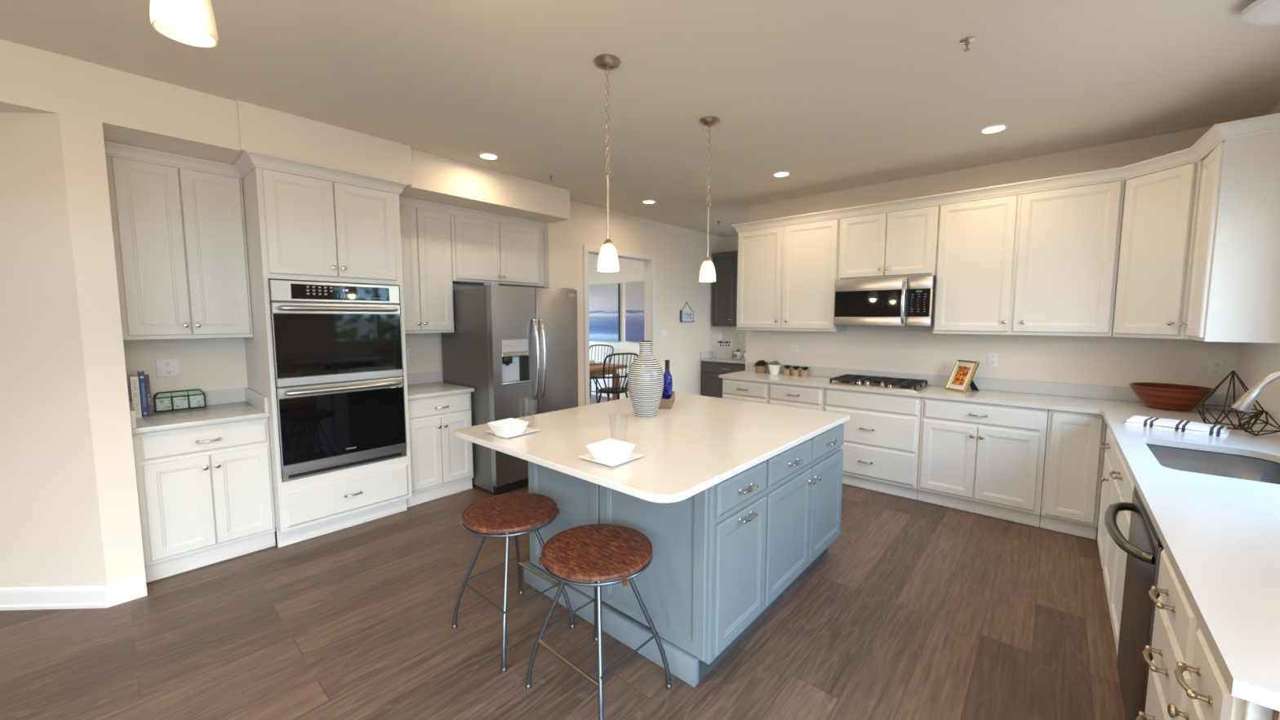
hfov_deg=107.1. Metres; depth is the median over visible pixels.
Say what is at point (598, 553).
bar stool
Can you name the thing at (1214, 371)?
socket
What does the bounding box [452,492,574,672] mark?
bar stool
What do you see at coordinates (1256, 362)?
wall
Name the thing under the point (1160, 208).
upper cabinet
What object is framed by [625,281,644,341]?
painting
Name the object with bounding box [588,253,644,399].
wall
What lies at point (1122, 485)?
base cabinet
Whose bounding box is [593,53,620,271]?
pendant light
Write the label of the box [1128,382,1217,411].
wooden bowl
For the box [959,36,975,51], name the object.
sprinkler head
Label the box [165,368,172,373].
socket
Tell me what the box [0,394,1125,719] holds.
floor
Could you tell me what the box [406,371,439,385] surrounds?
backsplash
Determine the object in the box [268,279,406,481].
double oven
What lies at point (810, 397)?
base cabinet
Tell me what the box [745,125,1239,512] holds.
wall
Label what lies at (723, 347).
notice board
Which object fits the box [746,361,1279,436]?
backsplash
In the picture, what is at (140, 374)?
book
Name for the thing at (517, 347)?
fridge
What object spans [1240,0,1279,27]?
flush ceiling light
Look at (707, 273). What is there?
pendant light
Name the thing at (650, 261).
trim
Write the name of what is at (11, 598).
baseboard
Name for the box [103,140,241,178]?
trim
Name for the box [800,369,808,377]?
pot
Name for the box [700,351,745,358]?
backsplash
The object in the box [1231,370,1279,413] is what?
faucet
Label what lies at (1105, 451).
cabinet filler
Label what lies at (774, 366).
potted succulent
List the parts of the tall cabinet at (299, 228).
door, shoe moulding, drawer, handle, door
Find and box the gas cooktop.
[826,373,929,391]
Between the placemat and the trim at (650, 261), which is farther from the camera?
the placemat
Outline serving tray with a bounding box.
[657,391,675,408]
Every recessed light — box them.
[477,152,499,159]
[641,200,656,204]
[772,171,791,177]
[978,124,1008,133]
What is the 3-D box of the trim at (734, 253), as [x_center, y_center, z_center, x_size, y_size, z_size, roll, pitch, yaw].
[1.386,-1.572,7.130,0.475,0.080,0.387,4,7,41]
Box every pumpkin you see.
[733,349,742,359]
[741,351,745,359]
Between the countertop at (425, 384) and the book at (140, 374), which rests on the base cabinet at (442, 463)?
the countertop at (425, 384)
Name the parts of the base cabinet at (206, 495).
door, drawer, knob, handle, shoe moulding, knob, door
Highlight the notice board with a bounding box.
[716,339,731,359]
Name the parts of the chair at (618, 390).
leg, arm rail, seat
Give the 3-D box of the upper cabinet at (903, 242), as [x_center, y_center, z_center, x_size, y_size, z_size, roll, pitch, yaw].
[2.260,-1.030,4.289,0.794,0.584,0.360,4,7,41]
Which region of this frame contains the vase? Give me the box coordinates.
[627,341,663,417]
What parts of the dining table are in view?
leg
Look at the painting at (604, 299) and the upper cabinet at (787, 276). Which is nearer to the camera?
the upper cabinet at (787, 276)
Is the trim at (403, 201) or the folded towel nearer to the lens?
the folded towel
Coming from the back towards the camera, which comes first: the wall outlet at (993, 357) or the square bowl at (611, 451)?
the wall outlet at (993, 357)
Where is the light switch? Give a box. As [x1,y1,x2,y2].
[662,330,667,339]
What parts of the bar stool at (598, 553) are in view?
leg, leg, seat, leg, leg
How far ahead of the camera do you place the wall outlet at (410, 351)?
4.32 m
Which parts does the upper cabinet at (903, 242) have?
door, door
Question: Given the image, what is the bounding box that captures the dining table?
[589,362,627,400]
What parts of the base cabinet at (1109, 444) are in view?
handle, knob, drawer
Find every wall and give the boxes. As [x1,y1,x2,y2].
[0,54,724,587]
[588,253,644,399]
[722,235,746,351]
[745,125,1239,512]
[1235,102,1279,414]
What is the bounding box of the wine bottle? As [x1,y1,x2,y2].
[662,360,672,399]
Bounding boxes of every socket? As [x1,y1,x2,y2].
[164,361,171,366]
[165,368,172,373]
[1212,369,1219,374]
[1213,361,1220,366]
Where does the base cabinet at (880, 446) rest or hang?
on the floor
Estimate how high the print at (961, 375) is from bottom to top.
0.151 m
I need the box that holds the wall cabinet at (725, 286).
[712,256,737,326]
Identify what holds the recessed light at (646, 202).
in the ceiling
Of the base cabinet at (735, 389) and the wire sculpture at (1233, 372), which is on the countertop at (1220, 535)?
the wire sculpture at (1233, 372)
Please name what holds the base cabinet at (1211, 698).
on the floor
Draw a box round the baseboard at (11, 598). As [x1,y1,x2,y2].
[0,574,146,610]
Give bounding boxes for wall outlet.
[155,358,181,377]
[405,347,414,361]
[737,333,741,342]
[791,344,798,355]
[986,351,998,366]
[1206,359,1225,377]
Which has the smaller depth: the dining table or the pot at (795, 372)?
the pot at (795, 372)
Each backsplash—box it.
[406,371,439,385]
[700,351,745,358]
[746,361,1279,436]
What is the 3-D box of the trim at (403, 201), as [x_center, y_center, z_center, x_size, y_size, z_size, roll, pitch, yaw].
[-1.525,-1.337,4.327,0.052,0.068,1.612,4,7,41]
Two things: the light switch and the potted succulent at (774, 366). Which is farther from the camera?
the light switch
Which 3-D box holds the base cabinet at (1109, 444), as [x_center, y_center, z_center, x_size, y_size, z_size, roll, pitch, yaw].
[2.937,0.854,2.563,0.680,0.883,0.496,4,7,41]
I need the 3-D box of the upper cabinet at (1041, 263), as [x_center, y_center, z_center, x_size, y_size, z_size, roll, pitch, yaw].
[2.964,-0.734,3.692,1.077,1.069,0.360,4,7,41]
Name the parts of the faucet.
spout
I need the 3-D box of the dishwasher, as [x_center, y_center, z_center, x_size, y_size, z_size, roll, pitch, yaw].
[1.922,0.952,1.491,0.693,0.876,0.604,4,7,41]
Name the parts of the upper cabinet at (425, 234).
door, door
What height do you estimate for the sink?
0.200 m
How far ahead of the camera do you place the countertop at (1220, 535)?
1.55 m
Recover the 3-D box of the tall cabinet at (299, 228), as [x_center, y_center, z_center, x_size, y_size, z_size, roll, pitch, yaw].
[-2.301,-0.011,3.492,0.794,2.445,0.830,4,7,41]
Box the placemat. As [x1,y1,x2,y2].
[589,363,602,365]
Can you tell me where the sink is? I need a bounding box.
[1146,444,1279,484]
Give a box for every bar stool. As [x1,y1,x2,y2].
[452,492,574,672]
[524,523,671,719]
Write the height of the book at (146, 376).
0.250 m
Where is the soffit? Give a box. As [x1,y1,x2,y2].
[0,38,569,222]
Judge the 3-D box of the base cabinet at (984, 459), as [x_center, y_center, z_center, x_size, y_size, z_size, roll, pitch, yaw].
[2.758,0.744,3.821,0.782,0.883,0.624,4,7,41]
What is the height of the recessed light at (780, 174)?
0.006 m
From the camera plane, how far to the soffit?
2.77 m
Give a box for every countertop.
[128,387,269,434]
[406,371,474,399]
[453,391,849,502]
[699,351,745,364]
[718,361,1279,711]
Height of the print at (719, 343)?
0.075 m
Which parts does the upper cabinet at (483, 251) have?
door, door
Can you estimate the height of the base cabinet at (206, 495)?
0.883 m
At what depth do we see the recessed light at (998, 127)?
3.17 m
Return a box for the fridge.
[441,283,577,494]
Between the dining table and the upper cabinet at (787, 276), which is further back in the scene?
the dining table
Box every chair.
[589,344,613,403]
[590,352,638,403]
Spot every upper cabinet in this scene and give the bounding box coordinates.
[105,155,253,340]
[399,205,454,333]
[450,214,544,287]
[736,218,846,331]
[838,204,939,279]
[932,179,1124,336]
[1111,158,1204,339]
[1179,131,1279,343]
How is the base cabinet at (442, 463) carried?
on the floor
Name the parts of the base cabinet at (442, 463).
door, shoe moulding, drawer, handle, door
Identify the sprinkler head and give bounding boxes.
[546,174,554,181]
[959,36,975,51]
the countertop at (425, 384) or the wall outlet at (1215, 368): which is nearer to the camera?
the wall outlet at (1215, 368)
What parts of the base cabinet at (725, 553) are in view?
panel, panel, door, drawer, handle, handle, door, drawer, handle, knob, knob, door, drawer, handle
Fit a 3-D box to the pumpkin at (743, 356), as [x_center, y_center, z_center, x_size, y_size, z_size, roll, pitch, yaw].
[1.536,-0.076,6.873,0.132,0.155,0.122,-2,6,-26]
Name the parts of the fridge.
dispenser spout, door, dispenser panel, handle, handle, door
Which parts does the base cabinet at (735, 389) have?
door, drawer, door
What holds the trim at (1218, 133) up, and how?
attached to the upper cabinet at (787, 276)
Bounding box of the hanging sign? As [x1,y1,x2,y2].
[680,302,693,321]
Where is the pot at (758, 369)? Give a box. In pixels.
[755,365,767,373]
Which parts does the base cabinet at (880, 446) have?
handle, handle, drawer, drawer, drawer, shoe moulding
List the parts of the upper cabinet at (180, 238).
door, knob, knob, door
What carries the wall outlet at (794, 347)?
attached to the wall at (1102, 361)
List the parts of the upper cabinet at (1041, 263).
door, door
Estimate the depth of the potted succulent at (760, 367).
5.24 m
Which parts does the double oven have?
control panel, oven door, handle, glass pane, touch panel, oven door, handle, glass pane, vent trim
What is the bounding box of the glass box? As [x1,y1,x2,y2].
[152,388,206,412]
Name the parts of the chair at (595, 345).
leg, leg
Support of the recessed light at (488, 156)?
in the ceiling
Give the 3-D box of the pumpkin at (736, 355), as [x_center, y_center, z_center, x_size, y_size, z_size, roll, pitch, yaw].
[1.437,-0.083,6.961,0.128,0.155,0.135,4,7,41]
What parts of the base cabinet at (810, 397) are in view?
door, drawer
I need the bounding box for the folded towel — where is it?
[1124,415,1231,437]
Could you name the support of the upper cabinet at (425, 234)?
attached to the wall at (69, 510)
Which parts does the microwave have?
glass pane, handle, touch panel, control panel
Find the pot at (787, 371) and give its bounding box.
[782,368,791,375]
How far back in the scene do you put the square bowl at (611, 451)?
1.98 m
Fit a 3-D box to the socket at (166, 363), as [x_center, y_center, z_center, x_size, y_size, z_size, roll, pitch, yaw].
[-3.139,0.026,3.142,0.004,0.033,0.033,4,7,41]
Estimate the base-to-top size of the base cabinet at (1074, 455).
0.883 m
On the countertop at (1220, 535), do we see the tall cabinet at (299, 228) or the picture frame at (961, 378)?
the picture frame at (961, 378)
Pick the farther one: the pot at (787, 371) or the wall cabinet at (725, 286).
the wall cabinet at (725, 286)
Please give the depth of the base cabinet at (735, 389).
4.89 m
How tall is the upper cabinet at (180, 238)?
1.059 m
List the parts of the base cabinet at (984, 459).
door, shoe moulding, handle, drawer, door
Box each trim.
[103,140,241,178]
[232,150,408,194]
[399,195,546,230]
[583,244,656,405]
[711,250,737,258]
[731,112,1279,232]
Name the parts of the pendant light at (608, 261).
chain, rod, lamp shade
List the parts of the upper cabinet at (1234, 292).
knob, door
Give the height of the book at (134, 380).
0.252 m
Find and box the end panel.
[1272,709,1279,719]
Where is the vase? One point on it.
(645, 375)
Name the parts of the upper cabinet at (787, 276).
door, door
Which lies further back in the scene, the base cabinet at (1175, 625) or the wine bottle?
the wine bottle
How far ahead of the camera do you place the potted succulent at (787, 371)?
5.04 m
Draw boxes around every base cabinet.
[132,417,275,582]
[406,391,473,507]
[524,423,844,687]
[701,360,745,398]
[722,377,768,404]
[768,382,824,411]
[823,387,921,499]
[916,397,1048,527]
[1040,409,1106,539]
[1097,427,1115,568]
[1102,444,1133,654]
[1135,549,1199,719]
[1167,627,1273,719]
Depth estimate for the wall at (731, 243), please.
7.40 m
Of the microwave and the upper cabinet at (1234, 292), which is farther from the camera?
the microwave
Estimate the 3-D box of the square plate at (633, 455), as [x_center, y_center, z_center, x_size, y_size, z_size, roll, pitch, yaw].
[-0.124,0.419,2.043,0.208,0.012,0.208,4,6,40]
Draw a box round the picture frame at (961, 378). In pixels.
[944,360,979,392]
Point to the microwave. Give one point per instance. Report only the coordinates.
(902, 301)
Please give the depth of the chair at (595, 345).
8.87 m
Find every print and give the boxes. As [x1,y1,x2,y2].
[717,341,730,346]
[951,365,970,385]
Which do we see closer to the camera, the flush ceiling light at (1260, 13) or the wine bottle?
the flush ceiling light at (1260, 13)
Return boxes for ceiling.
[0,0,1279,237]
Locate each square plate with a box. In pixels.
[484,426,540,437]
[577,451,644,466]
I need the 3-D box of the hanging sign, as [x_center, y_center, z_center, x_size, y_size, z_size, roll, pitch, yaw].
[0.678,-0.690,6.786,0.031,0.285,0.314,4,7,41]
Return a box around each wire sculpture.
[1195,370,1264,429]
[1238,410,1279,435]
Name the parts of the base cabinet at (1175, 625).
handle, handle, drawer, handle, drawer, drawer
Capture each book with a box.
[128,373,142,417]
[137,370,148,417]
[144,373,152,416]
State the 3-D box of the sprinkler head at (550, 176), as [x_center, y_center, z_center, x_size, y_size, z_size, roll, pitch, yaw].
[-0.799,-1.625,4.228,0.060,0.044,0.060,4,7,41]
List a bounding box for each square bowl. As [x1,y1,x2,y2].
[487,417,528,438]
[586,438,635,464]
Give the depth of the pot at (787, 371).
5.04 m
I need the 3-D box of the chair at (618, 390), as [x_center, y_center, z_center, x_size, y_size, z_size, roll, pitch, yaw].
[-0.371,0.392,7.024,0.625,1.030,0.547,-3,6,-30]
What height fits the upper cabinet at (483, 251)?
0.596 m
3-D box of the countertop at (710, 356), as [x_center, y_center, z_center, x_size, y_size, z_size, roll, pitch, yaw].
[1.530,-0.042,6.986,1.118,0.128,0.628,4,7,41]
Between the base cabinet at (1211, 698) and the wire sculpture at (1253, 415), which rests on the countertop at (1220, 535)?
the wire sculpture at (1253, 415)
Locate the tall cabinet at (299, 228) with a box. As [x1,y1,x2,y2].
[241,166,412,547]
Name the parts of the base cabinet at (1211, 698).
knob, handle, door, drawer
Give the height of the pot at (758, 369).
0.078 m
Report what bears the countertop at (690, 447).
on the base cabinet at (725, 553)
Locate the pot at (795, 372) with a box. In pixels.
[791,368,799,376]
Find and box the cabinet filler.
[1097,425,1108,524]
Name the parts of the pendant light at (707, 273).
lamp shade, rod, chain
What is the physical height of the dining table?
0.765 m
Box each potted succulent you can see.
[753,360,768,373]
[768,360,781,374]
[782,364,791,375]
[791,365,799,376]
[800,366,810,377]
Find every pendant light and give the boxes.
[150,0,217,47]
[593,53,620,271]
[698,116,719,282]
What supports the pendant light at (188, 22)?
hanging from the ceiling
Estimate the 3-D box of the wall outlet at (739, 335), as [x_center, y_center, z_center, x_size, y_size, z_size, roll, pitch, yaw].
[1.548,-0.343,7.361,0.074,0.120,0.009,4,7,41]
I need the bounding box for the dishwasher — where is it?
[1104,484,1164,719]
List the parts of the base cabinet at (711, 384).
door, drawer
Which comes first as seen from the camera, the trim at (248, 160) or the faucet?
the faucet
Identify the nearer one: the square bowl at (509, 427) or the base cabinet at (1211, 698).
the base cabinet at (1211, 698)
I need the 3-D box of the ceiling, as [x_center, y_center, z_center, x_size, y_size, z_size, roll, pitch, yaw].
[-1.500,-1.640,3.460,9.400,0.120,10.400,4,7,41]
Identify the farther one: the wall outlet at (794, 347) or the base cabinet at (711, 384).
the base cabinet at (711, 384)
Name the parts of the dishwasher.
handle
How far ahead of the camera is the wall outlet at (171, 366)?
3.14 m
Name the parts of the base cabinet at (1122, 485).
door, handle, door, drawer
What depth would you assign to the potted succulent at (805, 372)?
4.89 m
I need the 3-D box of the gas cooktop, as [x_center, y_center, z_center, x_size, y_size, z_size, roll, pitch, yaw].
[2.176,0.199,4.319,0.744,0.054,0.515,4,7,41]
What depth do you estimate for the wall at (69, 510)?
2.44 m
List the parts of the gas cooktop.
burner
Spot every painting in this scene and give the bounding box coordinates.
[588,283,620,341]
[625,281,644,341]
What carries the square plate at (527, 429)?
on the countertop at (690, 447)
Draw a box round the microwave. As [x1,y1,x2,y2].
[834,275,935,326]
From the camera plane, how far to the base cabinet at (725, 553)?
2.16 m
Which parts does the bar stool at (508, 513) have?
leg, leg, seat, leg, leg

